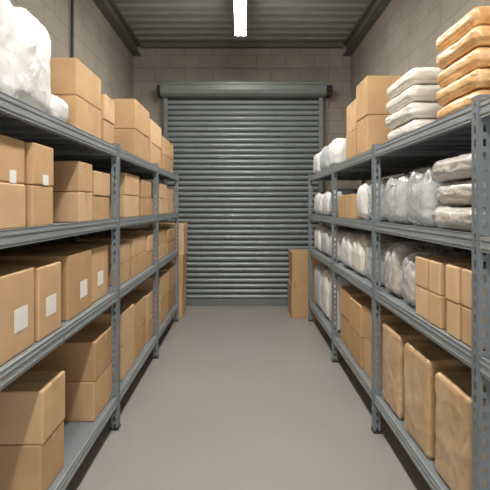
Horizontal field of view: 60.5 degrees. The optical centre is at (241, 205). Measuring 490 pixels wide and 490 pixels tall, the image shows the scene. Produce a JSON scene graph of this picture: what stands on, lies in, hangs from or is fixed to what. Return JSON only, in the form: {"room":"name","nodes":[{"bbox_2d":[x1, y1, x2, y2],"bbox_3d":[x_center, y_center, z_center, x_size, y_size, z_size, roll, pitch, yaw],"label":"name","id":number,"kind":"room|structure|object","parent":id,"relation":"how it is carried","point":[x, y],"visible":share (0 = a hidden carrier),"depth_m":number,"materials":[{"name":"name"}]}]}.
{"room":"warehouse","nodes":[
{"label":"warehouse","id":0,"kind":"room"},
{"bbox_2d":[0,0,132,249],"bbox_3d":[-1.760,-0.585,1.800,0.200,4.170,9.600,0,0,0],"label":"wall","id":1,"kind":"structure","parent":0,"point":[97,45],"depth_m":4.54,"materials":[{"name":"concrete"}]},
{"bbox_2d":[93,0,140,55],"bbox_3d":[-1.597,-2.373,1.698,0.115,0.185,9.395,0,0,0],"label":"trim","id":2,"kind":"structure","parent":1,"relation":"attached to","point":[109,9],"depth_m":5.43,"materials":[{"name":"metal"}]},
{"bbox_2d":[133,46,350,228],"bbox_3d":[0.000,-0.585,6.500,3.320,4.170,0.200,0,0,0],"label":"wall","id":3,"kind":"structure","parent":0,"point":[154,66],"depth_m":6.40,"materials":[{"name":"brick"}]},
{"bbox_2d":[140,42,343,47],"bbox_3d":[0.000,-2.433,6.359,3.060,0.065,0.077,0,0,0],"label":"trim","id":4,"kind":"structure","parent":3,"relation":"attached to","point":[142,44],"depth_m":6.32,"materials":[{"name":"metal"}]},
{"bbox_2d":[160,82,326,99],"bbox_3d":[0.020,-1.715,6.260,2.440,0.200,0.270,0,0,0],"label":"hood","id":5,"kind":"object","parent":3,"relation":"attached to","point":[170,90],"visible":1,"depth_m":6.15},
{"bbox_2d":[168,99,318,298],"bbox_3d":[0.020,-0.147,6.330,2.300,3.095,0.039,0,0,0],"label":"shutter door","id":6,"kind":"structure","parent":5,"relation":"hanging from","point":[243,167],"depth_m":6.32,"materials":[{"name":"metal"}]},
{"bbox_2d":[319,98,322,225],"bbox_3d":[1.180,-0.070,6.334,0.060,3.140,0.128,0,0,0],"label":"guide","id":7,"kind":"object","parent":3,"relation":"attached to","point":[320,99],"visible":0.18,"depth_m":6.27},
{"bbox_2d":[114,0,369,41],"bbox_3d":[0.000,-2.570,1.700,3.320,0.200,9.400,0,0,0],"label":"ceiling","id":8,"kind":"structure","parent":0,"point":[149,20],"depth_m":5.60,"materials":[{"name":"metal"}]},
{"bbox_2d":[233,0,246,35],"bbox_3d":[-0.020,-2.276,4.470,0.140,0.391,1.350,0,0,0],"label":"fluorescent ceiling light","id":9,"kind":"object","parent":8,"relation":"hanging from","point":[240,6],"visible":1,"depth_m":4.66,"materials":[{"name":"white"}]},
{"bbox_2d":[65,306,430,489],"bbox_3d":[0.000,1.550,1.800,3.720,0.100,9.600,0,0,0],"label":"floor","id":10,"kind":"structure","parent":0,"point":[233,397],"depth_m":2.96,"materials":[{"name":"concrete"}]},
{"bbox_2d":[0,91,178,489],"bbox_3d":[-1.215,0.540,2.697,0.778,1.920,5.606,0,0,0],"label":"metal shelving unit","id":11,"kind":"object","parent":10,"relation":"on","point":[19,120],"visible":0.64,"depth_m":2.49,"materials":[{"name":"grey metal"}]},
{"bbox_2d":[0,182,25,229],"bbox_3d":[-1.129,0.001,1.535,0.500,0.176,0.354,0,0,1],"label":"cardboard box","id":12,"kind":"object","parent":11,"relation":"on","point":[12,196],"visible":0.96,"depth_m":1.61,"materials":[{"name":"cardboard"}]},
{"bbox_2d":[0,134,23,183],"bbox_3d":[-1.133,-0.177,1.535,0.501,0.176,0.354,0,0,0],"label":"cardboard box","id":13,"kind":"object","parent":12,"relation":"on","point":[11,149],"visible":1,"depth_m":1.61,"materials":[{"name":"cardboard"}]},
{"bbox_2d":[0,267,33,365],"bbox_3d":[-1.118,0.417,1.548,0.501,0.323,0.430,0,0,0],"label":"cardboard box","id":14,"kind":"object","parent":11,"relation":"on","point":[16,283],"visible":1,"depth_m":1.62,"materials":[{"name":"cardboard"}]},
{"bbox_2d":[0,0,50,111],"bbox_3d":[-1.095,-0.630,1.800,0.452,0.479,0.403,0,0,0],"label":"plastic sack","id":15,"kind":"object","parent":11,"relation":"on","point":[25,43],"visible":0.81,"depth_m":1.70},
{"bbox_2d":[0,262,60,340],"bbox_3d":[-1.072,0.422,1.899,0.422,0.313,0.221,0,0,0],"label":"cardboard box","id":16,"kind":"object","parent":11,"relation":"on","point":[47,275],"visible":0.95,"depth_m":1.87,"materials":[{"name":"cardboard"}]},
{"bbox_2d":[0,420,63,489],"bbox_3d":[-1.173,1.162,1.950,0.601,0.234,0.236,0,0,0],"label":"cardboard box","id":17,"kind":"object","parent":11,"relation":"on","point":[22,466],"visible":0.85,"depth_m":1.83,"materials":[{"name":"cardboard"}]},
{"bbox_2d":[0,371,64,443],"bbox_3d":[-1.168,0.927,1.950,0.601,0.234,0.236,0,0,0],"label":"cardboard box","id":18,"kind":"object","parent":17,"relation":"on","point":[32,406],"visible":0.97,"depth_m":1.83,"materials":[{"name":"cardboard"}]},
{"bbox_2d":[25,185,52,226],"bbox_3d":[-1.088,0.001,1.831,0.450,0.176,0.186,0,0,0],"label":"cardboard box","id":19,"kind":"object","parent":11,"relation":"on","point":[39,199],"visible":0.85,"depth_m":1.79,"materials":[{"name":"cardboard"}]},
{"bbox_2d":[23,142,52,186],"bbox_3d":[-1.085,-0.177,1.831,0.452,0.176,0.186,0,0,0],"label":"cardboard box","id":20,"kind":"object","parent":19,"relation":"on","point":[38,159],"visible":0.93,"depth_m":1.77,"materials":[{"name":"cardboard"}]},
{"bbox_2d":[0,249,90,320],"bbox_3d":[-1.120,0.414,2.271,0.501,0.328,0.331,0,0,0],"label":"cardboard box","id":21,"kind":"object","parent":11,"relation":"on","point":[75,263],"visible":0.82,"depth_m":2.18,"materials":[{"name":"cardboard"}]},
{"bbox_2d":[45,94,68,121],"bbox_3d":[-1.040,-0.485,2.100,0.320,0.189,0.180,0,0,0],"label":"plastic sack","id":22,"kind":"object","parent":11,"relation":"on","point":[58,108],"visible":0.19,"depth_m":2.05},
{"bbox_2d":[29,245,107,303],"bbox_3d":[-1.085,0.417,2.628,0.402,0.323,0.308,0,0,0],"label":"cardboard box","id":23,"kind":"object","parent":11,"relation":"on","point":[99,253],"visible":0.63,"depth_m":2.60,"materials":[{"name":"cardboard"}]},
{"bbox_2d":[53,192,91,221],"bbox_3d":[-1.124,0.006,2.361,0.501,0.166,0.200,0,0,0],"label":"cardboard box","id":24,"kind":"object","parent":11,"relation":"on","point":[67,206],"visible":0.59,"depth_m":2.26,"materials":[{"name":"cardboard"}]},
{"bbox_2d":[52,161,91,192],"bbox_3d":[-1.125,-0.161,2.361,0.501,0.166,0.200,0,0,0],"label":"cardboard box","id":25,"kind":"object","parent":24,"relation":"on","point":[68,176],"visible":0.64,"depth_m":2.26,"materials":[{"name":"cardboard"}]},
{"bbox_2d":[55,95,100,138],"bbox_3d":[-1.127,-0.491,2.427,0.501,0.199,0.388,0,0,0],"label":"cardboard box","id":26,"kind":"object","parent":11,"relation":"on","point":[82,115],"visible":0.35,"depth_m":2.32,"materials":[{"name":"cardboard"}]},
{"bbox_2d":[50,58,100,110],"bbox_3d":[-1.128,-0.691,2.427,0.501,0.199,0.388,0,0,1],"label":"cardboard box","id":27,"kind":"object","parent":26,"relation":"on","point":[69,76],"visible":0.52,"depth_m":2.23,"materials":[{"name":"cardboard"}]},
{"bbox_2d":[64,363,114,420],"bbox_3d":[-1.173,1.162,2.686,0.601,0.234,0.390,0,0,0],"label":"cardboard box","id":28,"kind":"object","parent":11,"relation":"on","point":[84,400],"visible":0.42,"depth_m":2.49,"materials":[{"name":"cardboard"}]},
{"bbox_2d":[27,324,114,380],"bbox_3d":[-1.171,0.927,2.686,0.601,0.234,0.390,0,0,0],"label":"cardboard box","id":29,"kind":"object","parent":28,"relation":"on","point":[86,354],"visible":0.42,"depth_m":2.49,"materials":[{"name":"cardboard"}]},
{"bbox_2d":[92,196,108,220],"bbox_3d":[-1.081,0.014,2.650,0.401,0.150,0.284,0,0,1],"label":"cardboard box","id":30,"kind":"object","parent":11,"relation":"on","point":[100,204],"visible":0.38,"depth_m":2.62,"materials":[{"name":"cardboard"}]},
{"bbox_2d":[91,171,109,196],"bbox_3d":[-1.076,-0.137,2.650,0.401,0.150,0.284,0,0,0],"label":"cardboard box","id":31,"kind":"object","parent":30,"relation":"on","point":[100,180],"visible":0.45,"depth_m":2.60,"materials":[{"name":"cardboard"}]},
{"bbox_2d":[101,120,113,143],"bbox_3d":[-1.081,-0.473,2.792,0.401,0.164,0.200,0,0,0],"label":"cardboard box","id":32,"kind":"object","parent":11,"relation":"on","point":[107,129],"visible":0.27,"depth_m":2.75,"materials":[{"name":"cardboard"}]},
{"bbox_2d":[101,94,114,124],"bbox_3d":[-1.075,-0.638,2.792,0.401,0.164,0.200,0,0,0],"label":"cardboard box","id":33,"kind":"object","parent":32,"relation":"on","point":[107,104],"visible":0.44,"depth_m":2.73,"materials":[{"name":"cardboard"}]},
{"bbox_2d":[108,260,129,284],"bbox_3d":[-1.113,0.504,3.197,0.451,0.149,0.294,0,0,0],"label":"cardboard box","id":34,"kind":"object","parent":11,"relation":"on","point":[124,267],"visible":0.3,"depth_m":3.15,"materials":[{"name":"cardboard"}]},
{"bbox_2d":[59,241,129,264],"bbox_3d":[-1.115,0.354,3.197,0.451,0.149,0.294,0,0,0],"label":"cardboard box","id":35,"kind":"object","parent":34,"relation":"on","point":[124,245],"visible":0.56,"depth_m":3.14,"materials":[{"name":"cardboard"}]},
{"bbox_2d":[109,195,138,217],"bbox_3d":[-1.134,0.003,3.396,0.501,0.171,0.427,0,0,0],"label":"cardboard box","id":36,"kind":"object","parent":11,"relation":"on","point":[129,205],"visible":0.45,"depth_m":3.24,"materials":[{"name":"cardboard"}]},
{"bbox_2d":[104,172,138,195],"bbox_3d":[-1.131,-0.170,3.396,0.501,0.171,0.428,0,0,0],"label":"cardboard box","id":37,"kind":"object","parent":36,"relation":"on","point":[129,183],"visible":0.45,"depth_m":3.26,"materials":[{"name":"cardboard"}]},
{"bbox_2d":[114,334,133,379],"bbox_3d":[-1.122,1.157,3.241,0.501,0.244,0.331,0,0,0],"label":"cardboard box","id":38,"kind":"object","parent":11,"relation":"on","point":[127,351],"visible":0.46,"depth_m":3.17,"materials":[{"name":"cardboard"}]},
{"bbox_2d":[88,304,133,346],"bbox_3d":[-1.122,0.912,3.241,0.501,0.244,0.331,0,0,0],"label":"cardboard box","id":39,"kind":"object","parent":38,"relation":"on","point":[126,310],"visible":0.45,"depth_m":3.14,"materials":[{"name":"cardboard"}]},
{"bbox_2d":[114,129,148,161],"bbox_3d":[-1.131,-0.515,3.713,0.501,0.246,0.507,0,0,0],"label":"cardboard box","id":40,"kind":"object","parent":11,"relation":"on","point":[132,141],"visible":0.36,"depth_m":3.46,"materials":[{"name":"cardboard"}]},
{"bbox_2d":[112,99,148,137],"bbox_3d":[-1.126,-0.762,3.713,0.501,0.246,0.507,0,0,0],"label":"cardboard box","id":41,"kind":"object","parent":40,"relation":"on","point":[129,113],"visible":0.42,"depth_m":3.46,"materials":[{"name":"cardboard"}]},
{"bbox_2d":[130,252,145,276],"bbox_3d":[-1.107,0.500,3.642,0.451,0.156,0.475,0,0,0],"label":"cardboard box","id":42,"kind":"object","parent":11,"relation":"on","point":[137,263],"visible":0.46,"depth_m":3.54,"materials":[{"name":"cardboard"}]},
{"bbox_2d":[78,235,145,257],"bbox_3d":[-1.111,0.343,3.642,0.451,0.156,0.475,0,0,-1],"label":"cardboard box","id":43,"kind":"object","parent":42,"relation":"on","point":[137,242],"visible":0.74,"depth_m":3.54,"materials":[{"name":"cardboard"}]},
{"bbox_2d":[134,321,144,359],"bbox_3d":[-1.136,1.164,3.664,0.501,0.229,0.390,0,0,0],"label":"cardboard box","id":44,"kind":"object","parent":11,"relation":"on","point":[139,335],"visible":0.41,"depth_m":3.63,"materials":[{"name":"cardboard"}]},
{"bbox_2d":[120,295,145,332],"bbox_3d":[-1.134,0.934,3.664,0.501,0.229,0.390,0,0,0],"label":"cardboard box","id":45,"kind":"object","parent":44,"relation":"on","point":[139,301],"visible":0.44,"depth_m":3.66,"materials":[{"name":"cardboard"}]},
{"bbox_2d":[139,198,151,215],"bbox_3d":[-1.104,0.008,3.897,0.451,0.161,0.402,0,0,0],"label":"cardboard box","id":46,"kind":"object","parent":11,"relation":"on","point":[145,204],"visible":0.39,"depth_m":3.83,"materials":[{"name":"cardboard"}]},
{"bbox_2d":[145,313,152,342],"bbox_3d":[-1.127,1.169,4.053,0.501,0.219,0.279,0,0,0],"label":"cardboard box","id":47,"kind":"object","parent":11,"relation":"on","point":[148,322],"visible":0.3,"depth_m":3.96,"materials":[{"name":"cardboard"}]},
{"bbox_2d":[126,290,152,318],"bbox_3d":[-1.133,0.949,4.053,0.501,0.219,0.279,0,0,0],"label":"cardboard box","id":48,"kind":"object","parent":47,"relation":"on","point":[148,293],"visible":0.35,"depth_m":4.03,"materials":[{"name":"cardboard"}]},
{"bbox_2d":[149,142,160,166],"bbox_3d":[-1.113,-0.506,4.339,0.451,0.229,0.546,0,0,0],"label":"cardboard box","id":49,"kind":"object","parent":11,"relation":"on","point":[154,152],"visible":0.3,"depth_m":4.26,"materials":[{"name":"cardboard"}]},
{"bbox_2d":[148,118,160,148],"bbox_3d":[-1.109,-0.736,4.339,0.451,0.229,0.546,0,0,0],"label":"cardboard box","id":50,"kind":"object","parent":49,"relation":"on","point":[154,138],"visible":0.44,"depth_m":4.25,"materials":[{"name":"cardboard"}]},
{"bbox_2d":[155,242,165,259],"bbox_3d":[-1.108,0.499,4.676,0.451,0.159,0.376,0,0,-1],"label":"cardboard box","id":51,"kind":"object","parent":11,"relation":"on","point":[162,247],"visible":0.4,"depth_m":4.66,"materials":[{"name":"cardboard"}]},
{"bbox_2d":[120,229,164,244],"bbox_3d":[-1.112,0.339,4.676,0.451,0.159,0.376,0,0,0],"label":"cardboard box","id":52,"kind":"object","parent":51,"relation":"on","point":[122,231],"visible":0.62,"depth_m":4.49,"materials":[{"name":"cardboard"}]},
{"bbox_2d":[155,294,167,324],"bbox_3d":[-1.123,1.152,4.723,0.501,0.254,0.414,0,0,0],"label":"cardboard box","id":53,"kind":"object","parent":11,"relation":"on","point":[163,304],"visible":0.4,"depth_m":4.67,"materials":[{"name":"cardboard"}]},
{"bbox_2d":[133,272,167,300],"bbox_3d":[-1.120,0.897,4.723,0.501,0.254,0.414,0,0,0],"label":"cardboard box","id":54,"kind":"object","parent":53,"relation":"on","point":[147,284],"visible":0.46,"depth_m":4.52,"materials":[{"name":"cardboard"}]},
{"bbox_2d":[167,284,174,311],"bbox_3d":[-1.132,1.149,5.312,0.501,0.259,0.603,0,0,0],"label":"cardboard box","id":55,"kind":"object","parent":11,"relation":"on","point":[171,293],"visible":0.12,"depth_m":5.25,"materials":[{"name":"cardboard"}]},
{"bbox_2d":[159,263,174,290],"bbox_3d":[-1.126,0.889,5.312,0.501,0.259,0.603,0,0,0],"label":"cardboard box","id":56,"kind":"object","parent":55,"relation":"on","point":[169,267],"visible":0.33,"depth_m":5.22,"materials":[{"name":"cardboard"}]},
{"bbox_2d":[172,283,185,317],"bbox_3d":[-1.025,1.289,5.820,0.451,0.420,0.400,0,0,0],"label":"cardboard box","id":57,"kind":"object","parent":10,"relation":"on","point":[182,290],"visible":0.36,"depth_m":5.65,"materials":[{"name":"cardboard"}]},
{"bbox_2d":[168,253,186,286],"bbox_3d":[-1.020,0.869,5.820,0.461,0.420,0.400,0,0,0],"label":"cardboard box","id":58,"kind":"object","parent":57,"relation":"on","point":[182,258],"visible":0.31,"depth_m":5.62,"materials":[{"name":"cardboard"}]},
{"bbox_2d":[149,223,186,254],"bbox_3d":[-1.015,0.449,5.820,0.471,0.420,0.400,0,0,-1],"label":"cardboard box","id":59,"kind":"object","parent":58,"relation":"on","point":[182,226],"visible":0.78,"depth_m":5.62,"materials":[{"name":"cardboard"}]},
{"bbox_2d":[186,299,287,305],"bbox_3d":[0.020,1.450,6.325,2.300,0.100,0.050,0,0,0],"label":"bar","id":60,"kind":"object","parent":10,"relation":"on","point":[189,302],"visible":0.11,"depth_m":6.30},
{"bbox_2d":[288,280,316,317],"bbox_3d":[0.890,1.279,5.835,0.461,0.440,0.430,0,0,0],"label":"cardboard box","id":61,"kind":"object","parent":10,"relation":"on","point":[297,294],"visible":0.43,"depth_m":5.62,"materials":[{"name":"cardboard"}]},
{"bbox_2d":[289,249,321,284],"bbox_3d":[0.896,0.839,5.835,0.449,0.440,0.430,0,0,0],"label":"cardboard box","id":62,"kind":"object","parent":61,"relation":"on","point":[298,258],"visible":0.52,"depth_m":5.62,"materials":[{"name":"cardboard"}]},
{"bbox_2d":[308,94,489,489],"bbox_3d":[1.235,0.545,2.902,0.738,1.910,5.216,0,0,0],"label":"metal shelving unit","id":63,"kind":"object","parent":10,"relation":"on","point":[466,130],"visible":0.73,"depth_m":2.22,"materials":[{"name":"grey metal"}]},
{"bbox_2d":[314,263,329,307],"bbox_3d":[1.155,0.975,5.190,0.490,0.549,0.460,0,0,0],"label":"plastic sack","id":64,"kind":"object","parent":63,"relation":"on","point":[319,268],"visible":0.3,"depth_m":5.08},
{"bbox_2d":[321,269,338,317],"bbox_3d":[1.155,0.975,4.730,0.490,0.549,0.440,0,0,0],"label":"plastic sack","id":65,"kind":"object","parent":63,"relation":"on","point":[327,274],"visible":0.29,"depth_m":4.62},
{"bbox_2d":[328,138,345,166],"bbox_3d":[1.124,-0.535,4.299,0.459,0.309,0.409,0,0,0],"label":"plastic sack","id":66,"kind":"object","parent":63,"relation":"on","point":[337,149],"visible":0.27,"depth_m":4.13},
{"bbox_2d":[321,227,359,256],"bbox_3d":[1.120,0.400,4.730,0.420,0.319,0.440,0,0,0],"label":"plastic sack","id":67,"kind":"object","parent":63,"relation":"on","point":[325,238],"visible":0.37,"depth_m":4.63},
{"bbox_2d":[329,275,353,330],"bbox_3d":[1.155,0.975,4.300,0.490,0.549,0.400,0,0,0],"label":"plastic sack","id":68,"kind":"object","parent":63,"relation":"on","point":[341,281],"visible":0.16,"depth_m":4.15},
{"bbox_2d":[329,188,357,215],"bbox_3d":[1.105,-0.035,4.280,0.390,0.289,0.360,0,0,0],"label":"plastic sack","id":69,"kind":"object","parent":63,"relation":"on","point":[346,191],"visible":0.23,"depth_m":4.14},
{"bbox_2d":[340,313,349,349],"bbox_3d":[1.177,1.124,3.773,0.501,0.249,0.377,0,0,0],"label":"cardboard box","id":70,"kind":"object","parent":63,"relation":"on","point":[344,323],"visible":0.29,"depth_m":3.76,"materials":[{"name":"cardboard"}]},
{"bbox_2d":[340,286,369,321],"bbox_3d":[1.171,0.874,3.773,0.501,0.249,0.377,0,0,-1],"label":"cardboard box","id":71,"kind":"object","parent":70,"relation":"on","point":[346,292],"visible":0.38,"depth_m":3.73,"materials":[{"name":"cardboard"}]},
{"bbox_2d":[329,229,366,261],"bbox_3d":[1.120,0.400,4.300,0.420,0.319,0.400,0,0,0],"label":"plastic sack","id":72,"kind":"object","parent":63,"relation":"on","point":[340,233],"visible":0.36,"depth_m":4.17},
{"bbox_2d":[346,129,356,159],"bbox_3d":[1.151,-0.506,3.586,0.451,0.249,0.306,0,0,0],"label":"cardboard box","id":73,"kind":"object","parent":63,"relation":"on","point":[351,138],"visible":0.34,"depth_m":3.55,"materials":[{"name":"cardboard"}]},
{"bbox_2d":[347,99,357,134],"bbox_3d":[1.154,-0.756,3.586,0.451,0.249,0.306,0,0,0],"label":"cardboard box","id":74,"kind":"object","parent":73,"relation":"on","point":[351,109],"visible":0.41,"depth_m":3.56,"materials":[{"name":"cardboard"}]},
{"bbox_2d":[345,194,363,218],"bbox_3d":[1.137,0.004,3.600,0.451,0.209,0.241,0,0,0],"label":"cardboard box","id":75,"kind":"object","parent":63,"relation":"on","point":[350,199],"visible":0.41,"depth_m":3.50,"materials":[{"name":"cardboard"}]},
{"bbox_2d":[350,326,364,367],"bbox_3d":[1.162,1.129,3.389,0.501,0.239,0.327,0,0,0],"label":"cardboard box","id":76,"kind":"object","parent":63,"relation":"on","point":[356,342],"visible":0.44,"depth_m":3.31,"materials":[{"name":"cardboard"}]},
{"bbox_2d":[350,297,376,336],"bbox_3d":[1.160,0.889,3.389,0.501,0.239,0.327,0,0,0],"label":"cardboard box","id":77,"kind":"object","parent":76,"relation":"on","point":[357,304],"visible":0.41,"depth_m":3.35,"materials":[{"name":"cardboard"}]},
{"bbox_2d":[341,231,383,268],"bbox_3d":[1.120,0.395,3.780,0.425,0.329,0.405,0,0,0],"label":"plastic sack","id":78,"kind":"object","parent":63,"relation":"on","point":[349,238],"visible":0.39,"depth_m":3.71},
{"bbox_2d":[356,182,384,219],"bbox_3d":[1.105,-0.041,3.295,0.391,0.299,0.291,0,0,0],"label":"plastic sack","id":79,"kind":"object","parent":63,"relation":"on","point":[362,195],"visible":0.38,"depth_m":3.21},
{"bbox_2d":[364,338,382,386],"bbox_3d":[1.177,1.124,3.038,0.501,0.249,0.307,0,0,-1],"label":"cardboard box","id":80,"kind":"object","parent":63,"relation":"on","point":[367,346],"visible":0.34,"depth_m":3.05,"materials":[{"name":"cardboard"}]},
{"bbox_2d":[364,305,406,350],"bbox_3d":[1.177,0.874,3.038,0.501,0.249,0.307,0,0,0],"label":"cardboard box","id":81,"kind":"object","parent":80,"relation":"on","point":[387,316],"visible":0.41,"depth_m":3.00,"materials":[{"name":"cardboard"}]},
{"bbox_2d":[357,115,392,154],"bbox_3d":[1.172,-0.526,3.231,0.501,0.289,0.287,0,0,0],"label":"cardboard box","id":82,"kind":"object","parent":63,"relation":"on","point":[371,129],"visible":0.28,"depth_m":3.09,"materials":[{"name":"cardboard"}]},
{"bbox_2d":[356,76,401,121],"bbox_3d":[1.167,-0.816,3.231,0.501,0.289,0.287,0,0,0],"label":"cardboard box","id":83,"kind":"object","parent":82,"relation":"on","point":[372,98],"visible":0.52,"depth_m":3.09,"materials":[{"name":"cardboard"}]},
{"bbox_2d":[351,233,403,276],"bbox_3d":[1.120,0.390,3.395,0.424,0.339,0.354,0,0,0],"label":"plastic sack","id":84,"kind":"object","parent":63,"relation":"on","point":[358,256],"visible":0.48,"depth_m":3.30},
{"bbox_2d":[367,178,404,221],"bbox_3d":[1.105,-0.045,2.995,0.391,0.309,0.291,0,0,0],"label":"plastic sack","id":85,"kind":"object","parent":63,"relation":"on","point":[383,218],"visible":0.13,"depth_m":2.90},
{"bbox_2d":[364,237,427,285],"bbox_3d":[1.120,0.395,3.030,0.424,0.329,0.364,0,0,0],"label":"plastic sack","id":86,"kind":"object","parent":63,"relation":"on","point":[384,246],"visible":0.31,"depth_m":2.98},
{"bbox_2d":[384,173,429,223],"bbox_3d":[1.100,-0.045,2.570,0.403,0.309,0.362,0,0,0],"label":"plastic sack","id":87,"kind":"object","parent":63,"relation":"on","point":[395,201],"visible":0.34,"depth_m":2.50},
{"bbox_2d":[382,323,433,419],"bbox_3d":[1.170,1.000,2.585,0.542,0.499,0.312,0,0,0],"label":"bale","id":88,"kind":"object","parent":63,"relation":"on","point":[395,335],"visible":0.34,"depth_m":2.51},
{"bbox_2d":[387,119,437,140],"bbox_3d":[1.157,-0.429,2.459,0.501,0.094,0.422,0,0,0],"label":"wrapped package","id":89,"kind":"object","parent":63,"relation":"on","point":[417,123],"visible":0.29,"depth_m":2.30},
{"bbox_2d":[385,102,444,129],"bbox_3d":[1.145,-0.524,2.462,0.504,0.094,0.423,0,0,0],"label":"wrapped package","id":90,"kind":"object","parent":89,"relation":"on","point":[415,110],"visible":0.44,"depth_m":2.28},
{"bbox_2d":[386,85,442,114],"bbox_3d":[1.152,-0.618,2.463,0.501,0.094,0.423,0,0,0],"label":"wrapped package","id":91,"kind":"object","parent":90,"relation":"on","point":[415,93],"visible":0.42,"depth_m":2.28},
{"bbox_2d":[387,67,443,99],"bbox_3d":[1.155,-0.713,2.463,0.500,0.094,0.420,0,0,0],"label":"wrapped package","id":92,"kind":"object","parent":91,"relation":"on","point":[422,75],"visible":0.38,"depth_m":2.28},
{"bbox_2d":[383,241,454,297],"bbox_3d":[1.110,0.390,2.617,0.425,0.339,0.280,0,0,0],"label":"plastic sack","id":93,"kind":"object","parent":63,"relation":"on","point":[393,266],"visible":0.44,"depth_m":2.56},
{"bbox_2d":[416,285,430,320],"bbox_3d":[1.110,0.484,2.111,0.420,0.148,0.142,0,0,0],"label":"cardboard box","id":94,"kind":"object","parent":63,"relation":"on","point":[422,294],"visible":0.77,"depth_m":2.09,"materials":[{"name":"cardboard"}]},
{"bbox_2d":[415,256,471,289],"bbox_3d":[1.108,0.334,2.111,0.420,0.148,0.142,0,0,0],"label":"cardboard box","id":95,"kind":"object","parent":94,"relation":"on","point":[421,262],"visible":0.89,"depth_m":2.10,"materials":[{"name":"cardboard"}]},
{"bbox_2d":[400,251,471,306],"bbox_3d":[1.110,0.405,2.336,0.424,0.309,0.277,0,0,0],"label":"plastic sack","id":96,"kind":"object","parent":63,"relation":"on","point":[408,286],"visible":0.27,"depth_m":2.33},
{"bbox_2d":[404,342,471,458],"bbox_3d":[1.170,1.002,2.205,0.541,0.494,0.311,0,0,0],"label":"bale","id":97,"kind":"object","parent":63,"relation":"on","point":[422,360],"visible":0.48,"depth_m":2.13},
{"bbox_2d":[429,292,447,328],"bbox_3d":[1.105,0.484,1.964,0.420,0.148,0.117,0,0,0],"label":"cardboard box","id":98,"kind":"object","parent":63,"relation":"on","point":[437,303],"visible":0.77,"depth_m":1.92,"materials":[{"name":"cardboard"}]},
{"bbox_2d":[429,260,485,295],"bbox_3d":[1.107,0.334,1.964,0.420,0.148,0.117,0,0,0],"label":"cardboard box","id":99,"kind":"object","parent":98,"relation":"on","point":[437,268],"visible":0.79,"depth_m":1.94,"materials":[{"name":"cardboard"}]},
{"bbox_2d":[406,167,471,226],"bbox_3d":[1.100,-0.051,2.215,0.404,0.319,0.334,0,0,0],"label":"plastic sack","id":100,"kind":"object","parent":63,"relation":"on","point":[423,201],"visible":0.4,"depth_m":2.16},
{"bbox_2d":[447,299,463,339],"bbox_3d":[1.105,0.483,1.791,0.420,0.151,0.102,0,0,0],"label":"cardboard box","id":101,"kind":"object","parent":63,"relation":"on","point":[454,310],"visible":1,"depth_m":1.77,"materials":[{"name":"cardboard"}]},
{"bbox_2d":[446,264,485,303],"bbox_3d":[1.100,0.331,1.791,0.420,0.151,0.102,0,0,0],"label":"cardboard box","id":102,"kind":"object","parent":101,"relation":"on","point":[453,271],"visible":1,"depth_m":1.77,"materials":[{"name":"cardboard"}]},
{"bbox_2d":[431,206,485,231],"bbox_3d":[1.134,0.053,1.840,0.483,0.110,0.393,0,0,0],"label":"package","id":103,"kind":"object","parent":63,"relation":"on","point":[459,218],"visible":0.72,"depth_m":1.81},
{"bbox_2d":[436,180,485,204],"bbox_3d":[1.148,-0.059,1.837,0.481,0.110,0.391,0,0,0],"label":"package","id":104,"kind":"object","parent":103,"relation":"on","point":[459,192],"visible":0.67,"depth_m":1.80},
{"bbox_2d":[432,152,485,180],"bbox_3d":[1.133,-0.170,1.840,0.487,0.110,0.396,0,0,0],"label":"package","id":105,"kind":"object","parent":104,"relation":"on","point":[459,168],"visible":0.7,"depth_m":1.79},
{"bbox_2d":[435,371,485,489],"bbox_3d":[1.170,1.010,1.825,0.541,0.479,0.332,0,0,0],"label":"wrapped package","id":106,"kind":"object","parent":63,"relation":"on","point":[453,427],"visible":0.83,"depth_m":1.79},
{"bbox_2d":[437,90,489,118],"bbox_3d":[1.148,-0.423,1.806,0.501,0.083,0.361,0,0,0],"label":"package","id":107,"kind":"object","parent":63,"relation":"on","point":[458,104],"visible":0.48,"depth_m":1.75},
{"bbox_2d":[436,68,489,105],"bbox_3d":[1.148,-0.507,1.807,0.506,0.083,0.365,0,0,0],"label":"package","id":108,"kind":"object","parent":107,"relation":"on","point":[478,79],"visible":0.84,"depth_m":1.71},
{"bbox_2d":[437,47,489,87],"bbox_3d":[1.155,-0.591,1.814,0.502,0.083,0.363,0,0,0],"label":"package","id":109,"kind":"object","parent":108,"relation":"on","point":[479,58],"visible":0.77,"depth_m":1.72},
{"bbox_2d":[436,25,489,69],"bbox_3d":[1.148,-0.675,1.804,0.503,0.083,0.364,0,0,0],"label":"package","id":110,"kind":"object","parent":109,"relation":"on","point":[479,36],"visible":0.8,"depth_m":1.72},
{"bbox_2d":[436,6,489,52],"bbox_3d":[1.153,-0.759,1.815,0.501,0.083,0.361,0,0,0],"label":"package","id":111,"kind":"object","parent":110,"relation":"on","point":[480,15],"visible":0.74,"depth_m":1.73},
{"bbox_2d":[462,306,485,349],"bbox_3d":[1.109,0.483,1.673,0.420,0.151,0.097,0,0,0],"label":"cardboard box","id":112,"kind":"object","parent":63,"relation":"on","point":[466,312],"visible":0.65,"depth_m":1.67,"materials":[{"name":"cardboard"}]},
{"bbox_2d":[461,269,485,309],"bbox_3d":[1.107,0.331,1.673,0.420,0.151,0.097,0,0,1],"label":"cardboard box","id":113,"kind":"object","parent":112,"relation":"on","point":[466,274],"visible":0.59,"depth_m":1.67,"materials":[{"name":"cardboard"}]},
{"bbox_2d":[351,0,489,255],"bbox_3d":[1.760,-0.585,1.800,0.200,4.170,9.600,0,0,0],"label":"wall","id":114,"kind":"structure","parent":0,"point":[404,36],"depth_m":4.26,"materials":[{"name":"concrete"}]},
{"bbox_2d":[343,0,390,55],"bbox_3d":[1.597,-2.373,1.698,0.115,0.185,9.395,0,0,0],"label":"trim","id":115,"kind":"structure","parent":114,"relation":"attached to","point":[374,9],"depth_m":5.43,"materials":[{"name":"metal"}]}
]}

